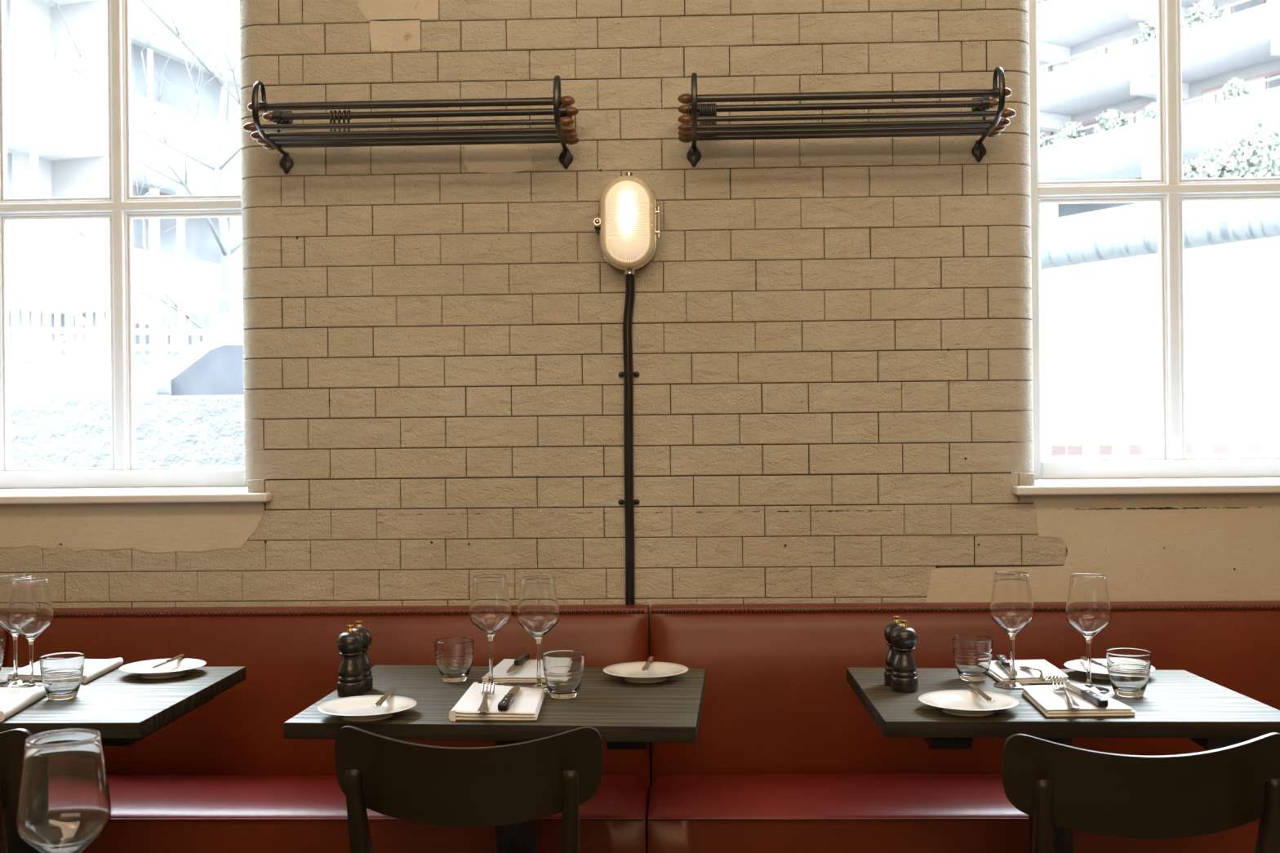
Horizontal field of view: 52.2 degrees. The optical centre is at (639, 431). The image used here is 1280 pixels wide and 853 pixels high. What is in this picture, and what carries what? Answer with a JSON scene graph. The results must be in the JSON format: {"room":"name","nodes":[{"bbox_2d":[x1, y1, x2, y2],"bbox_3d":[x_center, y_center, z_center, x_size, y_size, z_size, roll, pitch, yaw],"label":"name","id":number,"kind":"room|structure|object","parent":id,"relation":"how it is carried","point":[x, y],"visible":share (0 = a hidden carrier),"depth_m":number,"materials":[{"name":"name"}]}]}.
{"room":"restaurant dining room","nodes":[
{"label":"restaurant dining room","id":0,"kind":"room"},
{"bbox_2d":[0,0,1279,785],"bbox_3d":[0.117,-0.586,3.701,10.000,3.750,0.573,-1,0,2],"label":"wall","id":1,"kind":"structure","parent":0,"point":[833,337],"depth_m":3.42,"materials":[{"name":"beige brick"}]},
{"bbox_2d":[0,0,264,488],"bbox_3d":[-1.733,-1.037,3.922,1.337,2.410,0.074,-1,0,2],"label":"window","id":2,"kind":"structure","parent":1,"relation":"in","point":[120,206],"depth_m":3.89,"materials":[{"name":"white paint"}]},
{"bbox_2d":[0,486,271,504],"bbox_3d":[-1.731,0.179,3.670,1.532,0.022,0.480,-1,0,2],"label":"window sill","id":3,"kind":"structure","parent":1,"relation":"attached to","point":[223,494],"depth_m":3.42,"materials":[{"name":"white paint"}]},
{"bbox_2d":[243,75,579,174],"bbox_3d":[-0.569,-0.778,3.310,0.822,0.188,0.258,-1,0,2],"label":"luggage rack","id":4,"kind":"object","parent":1,"relation":"attached to","point":[562,112],"visible":1,"depth_m":3.27,"materials":[{"name":"metal"}]},
{"bbox_2d":[329,110,333,131],"bbox_3d":[-0.796,-0.791,3.362,0.006,0.080,0.051,-1,0,-3],"label":"coat hook","id":5,"kind":"object","parent":4,"relation":"hanging from","point":[331,111],"visible":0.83,"depth_m":3.36,"materials":[{"name":"metal"}]},
{"bbox_2d":[333,110,337,131],"bbox_3d":[-0.787,-0.791,3.361,0.006,0.080,0.051,-1,0,6],"label":"coat hook","id":6,"kind":"object","parent":4,"relation":"hanging from","point":[334,111],"visible":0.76,"depth_m":3.36,"materials":[{"name":"metal"}]},
{"bbox_2d":[337,110,342,131],"bbox_3d":[-0.774,-0.791,3.361,0.006,0.080,0.051,-1,0,-1],"label":"coat hook","id":7,"kind":"object","parent":4,"relation":"hanging from","point":[339,111],"visible":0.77,"depth_m":3.36,"materials":[{"name":"metal"}]},
{"bbox_2d":[342,110,346,131],"bbox_3d":[-0.762,-0.791,3.361,0.006,0.080,0.051,-1,0,5],"label":"coat hook","id":8,"kind":"object","parent":4,"relation":"hanging from","point":[344,111],"visible":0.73,"depth_m":3.36,"materials":[{"name":"metal"}]},
{"bbox_2d":[346,109,351,131],"bbox_3d":[-0.750,-0.792,3.360,0.006,0.080,0.051,-1,0,-2],"label":"coat hook","id":9,"kind":"object","parent":4,"relation":"hanging from","point":[348,110],"visible":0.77,"depth_m":3.36,"materials":[{"name":"metal"}]},
{"bbox_2d":[593,172,661,275],"bbox_3d":[-0.032,-0.541,3.369,0.172,0.266,0.104,-1,0,2],"label":"wall lamp","id":10,"kind":"object","parent":1,"relation":"attached to","point":[626,224],"visible":1,"depth_m":3.33,"materials":[{"name":"ribbed frosted glass"},{"name":"cast cream metal"}]},
{"bbox_2d":[618,274,639,604],"bbox_3d":[-0.029,0.018,3.405,0.059,0.880,0.035,-1,0,2],"label":"cable conduit","id":11,"kind":"object","parent":1,"relation":"attached to","point":[628,374],"visible":0.96,"depth_m":3.40,"materials":[{"name":"black metal"}]},
{"bbox_2d":[677,66,1016,167],"bbox_3d":[0.505,-0.790,3.275,0.821,0.188,0.258,-1,0,2],"label":"luggage rack","id":12,"kind":"object","parent":1,"relation":"attached to","point":[687,132],"visible":1,"depth_m":3.23,"materials":[{"name":"metal"}]},
{"bbox_2d":[699,103,702,124],"bbox_3d":[0.155,-0.801,3.330,0.006,0.080,0.051,-1,0,2],"label":"coat hook","id":13,"kind":"object","parent":12,"relation":"hanging from","point":[700,112],"visible":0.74,"depth_m":3.33,"materials":[{"name":"metal"}]},
{"bbox_2d":[701,102,703,124],"bbox_3d":[0.160,-0.801,3.330,0.006,0.080,0.051,-1,0,2],"label":"coat hook","id":14,"kind":"object","parent":12,"relation":"hanging from","point":[702,104],"visible":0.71,"depth_m":3.33,"materials":[{"name":"metal"}]},
{"bbox_2d":[703,102,706,124],"bbox_3d":[0.165,-0.801,3.330,0.006,0.080,0.051,-1,0,2],"label":"coat hook","id":15,"kind":"object","parent":12,"relation":"hanging from","point":[704,104],"visible":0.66,"depth_m":3.33,"materials":[{"name":"metal"}]},
{"bbox_2d":[706,102,707,124],"bbox_3d":[0.171,-0.801,3.330,0.006,0.080,0.051,-1,0,2],"label":"coat hook","id":16,"kind":"object","parent":12,"relation":"hanging from","point":[706,103],"visible":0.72,"depth_m":3.33,"materials":[{"name":"metal"}]},
{"bbox_2d":[707,102,710,124],"bbox_3d":[0.176,-0.801,3.329,0.006,0.080,0.051,-1,0,2],"label":"coat hook","id":17,"kind":"object","parent":12,"relation":"hanging from","point":[708,104],"visible":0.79,"depth_m":3.33,"materials":[{"name":"metal"}]},
{"bbox_2d":[710,102,712,124],"bbox_3d":[0.182,-0.801,3.329,0.006,0.080,0.051,-1,0,2],"label":"coat hook","id":18,"kind":"object","parent":12,"relation":"hanging from","point":[711,113],"visible":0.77,"depth_m":3.33,"materials":[{"name":"metal"}]},
{"bbox_2d":[711,102,714,124],"bbox_3d":[0.187,-0.801,3.329,0.006,0.080,0.051,-1,0,2],"label":"coat hook","id":19,"kind":"object","parent":12,"relation":"hanging from","point":[713,104],"visible":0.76,"depth_m":3.33,"materials":[{"name":"metal"}]},
{"bbox_2d":[714,102,716,124],"bbox_3d":[0.192,-0.801,3.329,0.006,0.080,0.051,-1,0,2],"label":"coat hook","id":20,"kind":"object","parent":12,"relation":"hanging from","point":[715,104],"visible":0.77,"depth_m":3.33,"materials":[{"name":"metal"}]},
{"bbox_2d":[1011,0,1279,479],"bbox_3d":[1.708,-1.073,3.808,1.337,2.410,0.074,-1,0,2],"label":"window","id":21,"kind":"structure","parent":1,"relation":"in","point":[1170,189],"depth_m":3.79,"materials":[{"name":"white paint"}]},
{"bbox_2d":[1012,477,1279,495],"bbox_3d":[1.726,0.143,3.554,1.510,0.022,0.480,-1,0,2],"label":"window sill","id":22,"kind":"structure","parent":1,"relation":"attached to","point":[1199,485],"depth_m":3.34,"materials":[{"name":"white paint"}]},
{"bbox_3d":[0.005,1.340,-0.275,10.000,0.100,8.650,-1,0,2],"label":"floor","id":23,"kind":"structure","parent":0,"visible":0},
{"bbox_2d":[0,626,8,667],"bbox_3d":[-2.457,0.878,3.233,1.654,0.816,0.525,-1,0,2],"label":"banquette","id":24,"kind":"object","parent":23,"relation":"on","point":[3,633],"visible":0.06,"depth_m":3.35,"materials":[{"name":"leather"}]},
{"bbox_2d":[0,728,33,852],"bbox_3d":[-1.218,0.900,2.339,0.452,0.812,0.527,-1,0,2],"label":"dining chair","id":25,"kind":"object","parent":23,"relation":"on","point":[12,742],"visible":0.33,"depth_m":2.16,"materials":[{"name":"black wood"}]},
{"bbox_2d":[0,666,246,852],"bbox_3d":[-1.293,0.924,2.730,0.764,0.760,0.587,-1,0,2],"label":"dining table","id":26,"kind":"object","parent":23,"relation":"on","point":[126,708],"visible":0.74,"depth_m":2.63,"materials":[{"name":"black wood"}]},
{"bbox_2d":[0,636,5,671],"bbox_3d":[-1.443,0.501,2.876,0.085,0.087,0.085,-1,0,37],"label":"tumbler","id":27,"kind":"object","parent":26,"relation":"on","point":[2,640],"visible":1,"depth_m":2.88,"materials":[{"name":"clear glass"}]},
{"bbox_2d":[0,574,35,687],"bbox_3d":[-1.349,0.428,2.821,0.087,0.232,0.087,-1,0,-12],"label":"wine glass","id":28,"kind":"object","parent":26,"relation":"on","point":[6,582],"visible":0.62,"depth_m":2.79,"materials":[{"name":"clear glass"}]},
{"bbox_2d":[0,685,46,721],"bbox_3d":[-1.290,0.533,2.571,0.172,0.020,0.278,-1,0,-7],"label":"napkin","id":29,"kind":"object","parent":26,"relation":"on","point":[12,700],"visible":1,"depth_m":2.58,"materials":[{"name":"white fabric"}]},
{"bbox_2d":[8,577,53,688],"bbox_3d":[-1.283,0.427,2.752,0.087,0.232,0.087,-1,0,-22],"label":"wine glass","id":30,"kind":"object","parent":26,"relation":"on","point":[30,612],"visible":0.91,"depth_m":2.72,"materials":[{"name":"clear glass"}]},
{"bbox_2d":[39,651,84,700],"bbox_3d":[-1.177,0.498,2.662,0.085,0.087,0.085,-1,0,2],"label":"tumbler","id":31,"kind":"object","parent":26,"relation":"on","point":[61,673],"visible":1,"depth_m":2.63,"materials":[{"name":"clear glass"}]},
{"bbox_2d":[6,657,123,684],"bbox_3d":[-1.292,0.534,2.932,0.213,0.018,0.234,-1,0,2],"label":"napkin","id":32,"kind":"object","parent":26,"relation":"on","point":[93,668],"visible":0.59,"depth_m":2.91,"materials":[{"name":"white fabric"}]},
{"bbox_2d":[119,657,206,678],"bbox_3d":[-1.063,0.530,2.912,0.184,0.021,0.184,-1,0,2],"label":"plate","id":33,"kind":"object","parent":26,"relation":"on","point":[180,667],"visible":0.98,"depth_m":2.93,"materials":[{"name":"white ceramic"}]},
{"bbox_2d":[151,653,185,668],"bbox_3d":[-1.059,0.515,2.929,0.015,0.009,0.166,-1,0,3],"label":"butter knife","id":34,"kind":"object","parent":33,"relation":"on","point":[181,655],"visible":1,"depth_m":2.93,"materials":[{"name":"metal"}]},
{"bbox_2d":[5,604,651,852],"bbox_3d":[-0.803,0.861,3.178,1.647,0.816,0.525,-1,0,2],"label":"banquette","id":35,"kind":"object","parent":23,"relation":"on","point":[224,776],"visible":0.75,"depth_m":3.28,"materials":[{"name":"leather"}]},
{"bbox_2d":[106,774,649,818],"bbox_3d":[-0.804,0.887,3.118,1.647,0.103,0.401,-1,0,2],"label":"seat cushion","id":36,"kind":"object","parent":35,"relation":"on","point":[131,796],"depth_m":3.00,"materials":[{"name":"leather"}]},
{"bbox_2d":[334,725,603,852],"bbox_3d":[-0.270,0.890,2.315,0.452,0.812,0.527,-1,0,3],"label":"dining chair","id":37,"kind":"object","parent":23,"relation":"on","point":[531,780],"visible":1,"depth_m":2.12,"materials":[{"name":"black wood"}]},
{"bbox_2d":[284,665,706,852],"bbox_3d":[-0.251,0.913,2.677,0.765,0.760,0.600,-1,0,5],"label":"dining table","id":38,"kind":"object","parent":23,"relation":"on","point":[626,715],"visible":0.69,"depth_m":2.49,"materials":[{"name":"black wood"}]},
{"bbox_2d":[337,624,364,697],"bbox_3d":[-0.590,0.464,2.661,0.054,0.143,0.054,-1,0,2],"label":"pepper mill","id":39,"kind":"object","parent":38,"relation":"on","point":[350,683],"visible":1,"depth_m":2.64,"materials":[{"name":"black wood"}]},
{"bbox_2d":[352,620,373,691],"bbox_3d":[-0.584,0.464,2.717,0.054,0.143,0.054,-1,0,38],"label":"pepper mill","id":40,"kind":"object","parent":38,"relation":"on","point":[364,659],"visible":0.54,"depth_m":2.70,"materials":[{"name":"black wood"}]},
{"bbox_2d":[317,695,416,721],"bbox_3d":[-0.514,0.525,2.462,0.184,0.021,0.184,-1,0,2],"label":"plate","id":41,"kind":"object","parent":38,"relation":"on","point":[354,708],"visible":0.93,"depth_m":2.48,"materials":[{"name":"white ceramic"}]},
{"bbox_2d":[373,688,394,709],"bbox_3d":[-0.489,0.509,2.500,0.016,0.009,0.166,-1,0,-1],"label":"butter knife","id":42,"kind":"object","parent":41,"relation":"on","point":[377,705],"visible":1,"depth_m":2.48,"materials":[{"name":"metal"}]},
{"bbox_2d":[434,636,474,682],"bbox_3d":[-0.399,0.490,2.805,0.085,0.087,0.085,-1,0,2],"label":"tumbler","id":43,"kind":"object","parent":38,"relation":"on","point":[454,655],"visible":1,"depth_m":2.78,"materials":[{"name":"clear glass"}]},
{"bbox_2d":[469,573,511,685],"bbox_3d":[-0.313,0.417,2.735,0.087,0.232,0.087,-1,0,-20],"label":"wine glass","id":44,"kind":"object","parent":38,"relation":"on","point":[490,610],"visible":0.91,"depth_m":2.70,"materials":[{"name":"clear glass"}]},
{"bbox_2d":[448,682,544,721],"bbox_3d":[-0.268,0.522,2.539,0.164,0.020,0.279,-1,0,2],"label":"napkin","id":45,"kind":"object","parent":38,"relation":"on","point":[526,705],"visible":0.91,"depth_m":2.46,"materials":[{"name":"white fabric"}]},
{"bbox_2d":[477,681,494,713],"bbox_3d":[-0.293,0.503,2.483,0.025,0.020,0.200,-1,0,-3],"label":"fork","id":46,"kind":"object","parent":45,"relation":"on","point":[483,708],"visible":1,"depth_m":2.47,"materials":[{"name":"metal"}]},
{"bbox_2d":[497,684,519,711],"bbox_3d":[-0.249,0.506,2.507,0.021,0.013,0.214,-1,0,2],"label":"steak knife","id":47,"kind":"object","parent":45,"relation":"on","point":[505,704],"visible":1,"depth_m":2.45,"materials":[{"name":"metal"}]},
{"bbox_2d":[481,658,546,683],"bbox_3d":[-0.241,0.525,2.876,0.183,0.015,0.229,-1,0,2],"label":"napkin","id":48,"kind":"object","parent":38,"relation":"on","point":[526,673],"visible":0.44,"depth_m":2.80,"materials":[{"name":"white fabric"}]},
{"bbox_2d":[506,653,529,674],"bbox_3d":[-0.269,0.510,2.868,0.021,0.013,0.214,-1,0,4],"label":"steak knife","id":49,"kind":"object","parent":48,"relation":"on","point":[522,658],"visible":1,"depth_m":2.88,"materials":[{"name":"metal"}]},
{"bbox_2d":[516,575,559,693],"bbox_3d":[-0.209,0.416,2.695,0.087,0.232,0.087,-1,0,2],"label":"wine glass","id":50,"kind":"object","parent":38,"relation":"on","point":[538,610],"visible":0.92,"depth_m":2.66,"materials":[{"name":"clear glass"}]},
{"bbox_2d":[542,649,584,699],"bbox_3d":[-0.153,0.488,2.620,0.085,0.087,0.085,-1,0,6],"label":"tumbler","id":51,"kind":"object","parent":38,"relation":"on","point":[563,669],"visible":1,"depth_m":2.59,"materials":[{"name":"clear glass"}]},
{"bbox_2d":[603,662,688,683],"bbox_3d":[0.012,0.519,2.803,0.184,0.021,0.184,-1,0,2],"label":"plate","id":52,"kind":"object","parent":38,"relation":"on","point":[632,672],"visible":1,"depth_m":2.83,"materials":[{"name":"white ceramic"}]},
{"bbox_2d":[641,656,653,671],"bbox_3d":[0.017,0.504,2.836,0.015,0.009,0.166,-1,0,5],"label":"butter knife","id":53,"kind":"object","parent":52,"relation":"on","point":[650,660],"visible":1,"depth_m":2.83,"materials":[{"name":"metal"}]},
{"bbox_2d":[647,600,1279,852],"bbox_3d":[1.419,0.837,3.104,2.789,0.816,0.525,-1,0,2],"label":"banquette","id":54,"kind":"object","parent":23,"relation":"on","point":[785,756],"visible":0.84,"depth_m":3.23,"materials":[{"name":"leather"}]},
{"bbox_2d":[647,773,1028,818],"bbox_3d":[1.417,0.864,3.044,2.789,0.103,0.401,-1,0,2],"label":"seat cushion","id":55,"kind":"object","parent":54,"relation":"on","point":[672,796],"depth_m":2.96,"materials":[{"name":"leather"}]},
{"bbox_2d":[846,667,1279,852],"bbox_3d":[0.830,0.901,2.622,0.761,0.760,0.542,-1,0,3],"label":"dining table","id":56,"kind":"object","parent":23,"relation":"on","point":[1174,704],"visible":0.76,"depth_m":2.42,"materials":[{"name":"black wood"}]},
{"bbox_2d":[884,615,907,686],"bbox_3d":[0.533,0.453,2.706,0.054,0.143,0.054,-1,0,-41],"label":"pepper mill","id":57,"kind":"object","parent":56,"relation":"on","point":[891,655],"visible":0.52,"depth_m":2.69,"materials":[{"name":"black wood"}]},
{"bbox_2d":[890,619,918,693],"bbox_3d":[0.536,0.453,2.648,0.054,0.143,0.054,-1,0,24],"label":"pepper mill","id":58,"kind":"object","parent":56,"relation":"on","point":[904,679],"visible":1,"depth_m":2.63,"materials":[{"name":"black wood"}]},
{"bbox_2d":[918,689,1018,716],"bbox_3d":[0.616,0.513,2.451,0.184,0.021,0.184,-1,0,2],"label":"plate","id":59,"kind":"object","parent":56,"relation":"on","point":[957,702],"visible":1,"depth_m":2.47,"materials":[{"name":"white ceramic"}]},
{"bbox_2d":[968,684,995,703],"bbox_3d":[0.650,0.497,2.491,0.015,0.009,0.166,-1,0,0],"label":"butter knife","id":60,"kind":"object","parent":59,"relation":"on","point":[980,692],"visible":1,"depth_m":2.47,"materials":[{"name":"metal"}]},
{"bbox_2d":[951,635,993,681],"bbox_3d":[0.702,0.479,2.757,0.085,0.087,0.085,-1,0,-36],"label":"tumbler","id":61,"kind":"object","parent":56,"relation":"on","point":[972,654],"visible":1,"depth_m":2.73,"materials":[{"name":"clear glass"}]},
{"bbox_2d":[990,571,1034,689],"bbox_3d":[0.764,0.406,2.683,0.087,0.232,0.087,-1,0,-43],"label":"wine glass","id":62,"kind":"object","parent":56,"relation":"on","point":[1011,605],"visible":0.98,"depth_m":2.65,"materials":[{"name":"clear glass"}]},
{"bbox_2d":[987,659,1069,684],"bbox_3d":[0.820,0.512,2.795,0.152,0.018,0.205,-1,0,2],"label":"napkin","id":63,"kind":"object","parent":56,"relation":"on","point":[996,671],"visible":0.72,"depth_m":2.75,"materials":[{"name":"white fabric"}]},
{"bbox_2d":[995,654,1017,676],"bbox_3d":[0.781,0.497,2.772,0.021,0.013,0.214,-1,0,6],"label":"steak knife","id":64,"kind":"object","parent":63,"relation":"on","point":[1001,660],"visible":0.98,"depth_m":2.79,"materials":[{"name":"metal"}]},
{"bbox_2d":[1019,666,1057,681],"bbox_3d":[0.819,0.493,2.691,0.025,0.020,0.200,-1,0,0],"label":"fork","id":65,"kind":"object","parent":63,"relation":"on","point":[1043,677],"visible":0.91,"depth_m":2.65,"materials":[{"name":"metal"}]},
{"bbox_2d":[1022,684,1136,717],"bbox_3d":[0.828,0.512,2.495,0.165,0.018,0.228,-1,0,2],"label":"napkin","id":66,"kind":"object","parent":56,"relation":"on","point":[1051,703],"visible":0.82,"depth_m":2.42,"materials":[{"name":"white fabric"}]},
{"bbox_2d":[1051,677,1080,709],"bbox_3d":[0.804,0.492,2.466,0.025,0.020,0.200,-1,0,9],"label":"fork","id":67,"kind":"object","parent":66,"relation":"on","point":[1072,704],"visible":1,"depth_m":2.45,"materials":[{"name":"metal"}]},
{"bbox_2d":[1061,681,1107,706],"bbox_3d":[0.841,0.495,2.485,0.021,0.013,0.214,-1,0,-3],"label":"steak knife","id":68,"kind":"object","parent":66,"relation":"on","point":[1098,700],"visible":0.99,"depth_m":2.43,"materials":[{"name":"metal"}]},
{"bbox_2d":[1065,573,1111,693],"bbox_3d":[0.903,0.404,2.630,0.087,0.232,0.087,-1,0,43],"label":"wine glass","id":69,"kind":"object","parent":56,"relation":"on","point":[1088,608],"visible":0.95,"depth_m":2.60,"materials":[{"name":"clear glass"}]},
{"bbox_2d":[1063,658,1155,679],"bbox_3d":[0.999,0.509,2.781,0.184,0.021,0.184,-1,0,2],"label":"plate","id":70,"kind":"object","parent":56,"relation":"on","point":[1097,672],"visible":0.51,"depth_m":2.81,"materials":[{"name":"white ceramic"}]},
{"bbox_2d":[1080,656,1107,669],"bbox_3d":[0.976,0.494,2.772,0.016,0.009,0.166,-1,0,-7],"label":"butter knife","id":71,"kind":"object","parent":70,"relation":"on","point":[1082,658],"visible":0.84,"depth_m":2.79,"materials":[{"name":"metal"}]},
{"bbox_2d":[1105,647,1151,697],"bbox_3d":[0.965,0.476,2.578,0.085,0.087,0.085,-1,0,39],"label":"tumbler","id":72,"kind":"object","parent":56,"relation":"on","point":[1128,668],"visible":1,"depth_m":2.55,"materials":[{"name":"clear glass"}]},
{"bbox_2d":[1001,732,1279,852],"bbox_3d":[0.804,0.879,2.216,0.452,0.812,0.527,-1,0,1],"label":"dining chair","id":73,"kind":"object","parent":23,"relation":"on","point":[1218,790],"visible":1,"depth_m":2.02,"materials":[{"name":"black wood"}]},
{"bbox_3d":[-0.620,0.917,1.212,0.760,0.760,0.580,-1,0,2],"label":"dining table","id":74,"kind":"object","parent":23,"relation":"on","visible":0},
{"bbox_2d":[15,728,111,852],"bbox_3d":[-0.575,0.420,1.305,0.087,0.232,0.087,-1,0,28],"label":"wine glass","id":75,"kind":"object","parent":74,"relation":"on","point":[64,804],"visible":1,"depth_m":1.27,"materials":[{"name":"clear glass"}]},
{"label":"outside","id":76,"kind":"structure","parent":0,"visible":0},
{"bbox_2d":[1182,155,1230,178],"bbox_3d":[16.072,-7.294,37.496,1.936,1.275,1.515,-1,0,2],"label":"shrub","id":77,"kind":"object","parent":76,"point":[1187,173],"visible":0.38,"depth_m":37.08,"materials":[{"name":"green plant"}]},
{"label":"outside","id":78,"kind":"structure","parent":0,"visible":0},
{"bbox_2d":[1182,142,1269,177],"bbox_3d":[16.769,-7.509,37.454,2.434,1.568,1.912,-1,0,2],"label":"shrub","id":79,"kind":"object","parent":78,"point":[1233,164],"visible":0.47,"depth_m":36.91,"materials":[{"name":"green plant"}]},
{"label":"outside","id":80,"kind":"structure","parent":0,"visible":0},
{"bbox_2d":[1208,133,1279,177],"bbox_3d":[17.549,-7.652,37.449,2.790,1.813,2.248,-1,0,2],"label":"shrub","id":81,"kind":"object","parent":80,"point":[1251,148],"visible":0.45,"depth_m":36.93,"materials":[{"name":"green plant"}]},
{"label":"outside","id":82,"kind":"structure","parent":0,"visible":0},
{"bbox_2d":[1226,121,1279,177],"bbox_3d":[18.372,-7.878,37.416,3.322,1.992,2.511,-1,0,2],"label":"shrub","id":83,"kind":"object","parent":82,"point":[1276,135],"visible":0.38,"depth_m":37.01,"materials":[{"name":"green plant"}]},
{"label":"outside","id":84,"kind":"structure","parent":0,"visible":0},
{"bbox_3d":[2.077,1.018,61.991,120.000,0.200,115.950,-1,0,2],"label":"street","id":85,"kind":"object","parent":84,"visible":0},
{"bbox_2d":[5,0,242,329],"bbox_3d":[-5.081,-4.854,16.149,7.744,11.703,6.325,-1,0,6],"label":"bare tree","id":86,"kind":"object","parent":85,"relation":"on","point":[224,243],"visible":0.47,"depth_m":16.06,"materials":[{"name":"grey plant"}]},
{"bbox_2d":[5,0,243,397],"bbox_3d":[-8.712,-5.869,40.037,4.300,14.500,56.001,-1,0,18],"label":"building","id":87,"kind":"structure","parent":85,"relation":"on","point":[66,162],"depth_m":27.53,"materials":[{"name":"concrete"}]},
{"bbox_2d":[8,13,240,397],"bbox_3d":[-6.347,-1.968,15.419,3.276,5.950,0.080,-1,0,2],"label":"scaffold","id":88,"kind":"object","parent":85,"relation":"on","point":[38,348],"visible":0.59,"depth_m":15.40,"materials":[{"name":"white metal"}]},
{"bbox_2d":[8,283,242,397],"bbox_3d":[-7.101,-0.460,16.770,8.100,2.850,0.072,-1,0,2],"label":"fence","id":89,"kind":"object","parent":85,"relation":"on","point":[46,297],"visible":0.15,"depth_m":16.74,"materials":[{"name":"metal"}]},
{"bbox_2d":[9,395,244,468],"bbox_3d":[-4.821,0.393,8.340,7.800,1.195,0.350,-1,0,2],"label":"ground","id":90,"kind":"structure","parent":85,"relation":"on","point":[205,430],"depth_m":8.11,"materials":[{"name":"white snow"}]},
{"bbox_2d":[72,312,244,396],"bbox_3d":[-3.870,-0.139,14.674,5.378,2.240,2.060,-1,0,-22],"label":"van","id":91,"kind":"object","parent":85,"relation":"on","point":[214,366],"visible":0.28,"depth_m":13.56,"materials":[{"name":"white paint"}]},
{"bbox_2d":[1038,0,1279,220],"bbox_3d":[22.435,-12.446,49.027,4.700,27.000,62.001,-1,0,-29],"label":"balcony building","id":92,"kind":"structure","parent":85,"relation":"on","point":[1091,60],"depth_m":51.17,"materials":[{"name":"concrete"}]},
{"bbox_2d":[1039,131,1053,147],"bbox_3d":[16.693,-12.140,54.766,1.196,0.911,0.950,-1,0,-5],"label":"plant","id":93,"kind":"object","parent":92,"relation":"on","point":[1047,142],"visible":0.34,"depth_m":54.62,"materials":[{"name":"green plant"}]},
{"bbox_2d":[1056,120,1087,143],"bbox_3d":[17.560,-12.157,53.161,1.354,0.955,1.104,-1,0,-26],"label":"plant","id":94,"kind":"object","parent":92,"relation":"on","point":[1073,126],"visible":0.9,"depth_m":52.94,"materials":[{"name":"green plant"}]},
{"bbox_2d":[1092,108,1128,137],"bbox_3d":[18.588,-12.191,51.480,1.541,1.099,1.193,-1,0,-21],"label":"plant","id":95,"kind":"object","parent":92,"relation":"on","point":[1111,113],"visible":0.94,"depth_m":51.18,"materials":[{"name":"green plant"}]},
{"bbox_2d":[1133,17,1156,46],"bbox_3d":[19.511,-15.201,49.747,1.201,1.107,1.552,-1,0,40],"label":"plant","id":96,"kind":"object","parent":92,"relation":"on","point":[1151,25],"visible":0.59,"depth_m":49.44,"materials":[{"name":"green plant"}]},
{"bbox_2d":[1139,102,1157,121],"bbox_3d":[19.520,-12.154,49.687,0.809,0.776,1.018,-1,0,-16],"label":"plant","id":97,"kind":"object","parent":92,"relation":"on","point":[1150,108],"visible":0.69,"depth_m":49.59,"materials":[{"name":"green plant"}]},
{"bbox_2d":[1181,0,1224,29],"bbox_3d":[20.560,-15.208,47.763,1.200,1.151,1.510,-1,0,-27],"label":"plant","id":98,"kind":"object","parent":92,"relation":"on","point":[1191,22],"visible":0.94,"depth_m":47.53,"materials":[{"name":"green plant"}]},
{"bbox_2d":[1220,76,1250,102],"bbox_3d":[21.279,-12.190,46.633,0.964,0.924,1.213,-1,0,11],"label":"plant","id":99,"kind":"object","parent":92,"relation":"on","point":[1236,82],"visible":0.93,"depth_m":46.37,"materials":[{"name":"green plant"}]},
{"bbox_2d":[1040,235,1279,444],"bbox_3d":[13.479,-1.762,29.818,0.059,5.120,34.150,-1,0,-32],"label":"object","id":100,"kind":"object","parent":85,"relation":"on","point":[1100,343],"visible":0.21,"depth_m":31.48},
{"bbox_2d":[1040,200,1279,269],"bbox_3d":[15.405,-2.397,28.753,3.120,6.350,38.000,-1,0,-32],"label":"awning","id":101,"kind":"object","parent":85,"relation":"on","point":[1131,230],"visible":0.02,"depth_m":31.36,"materials":[{"name":"fabric"}]},
{"bbox_2d":[1042,441,1279,458],"bbox_3d":[2.431,0.482,5.957,1.267,0.864,0.072,-1,0,2],"label":"board","id":102,"kind":"object","parent":85,"relation":"on","point":[1265,448],"visible":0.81,"depth_m":5.92,"materials":[{"name":"white"}]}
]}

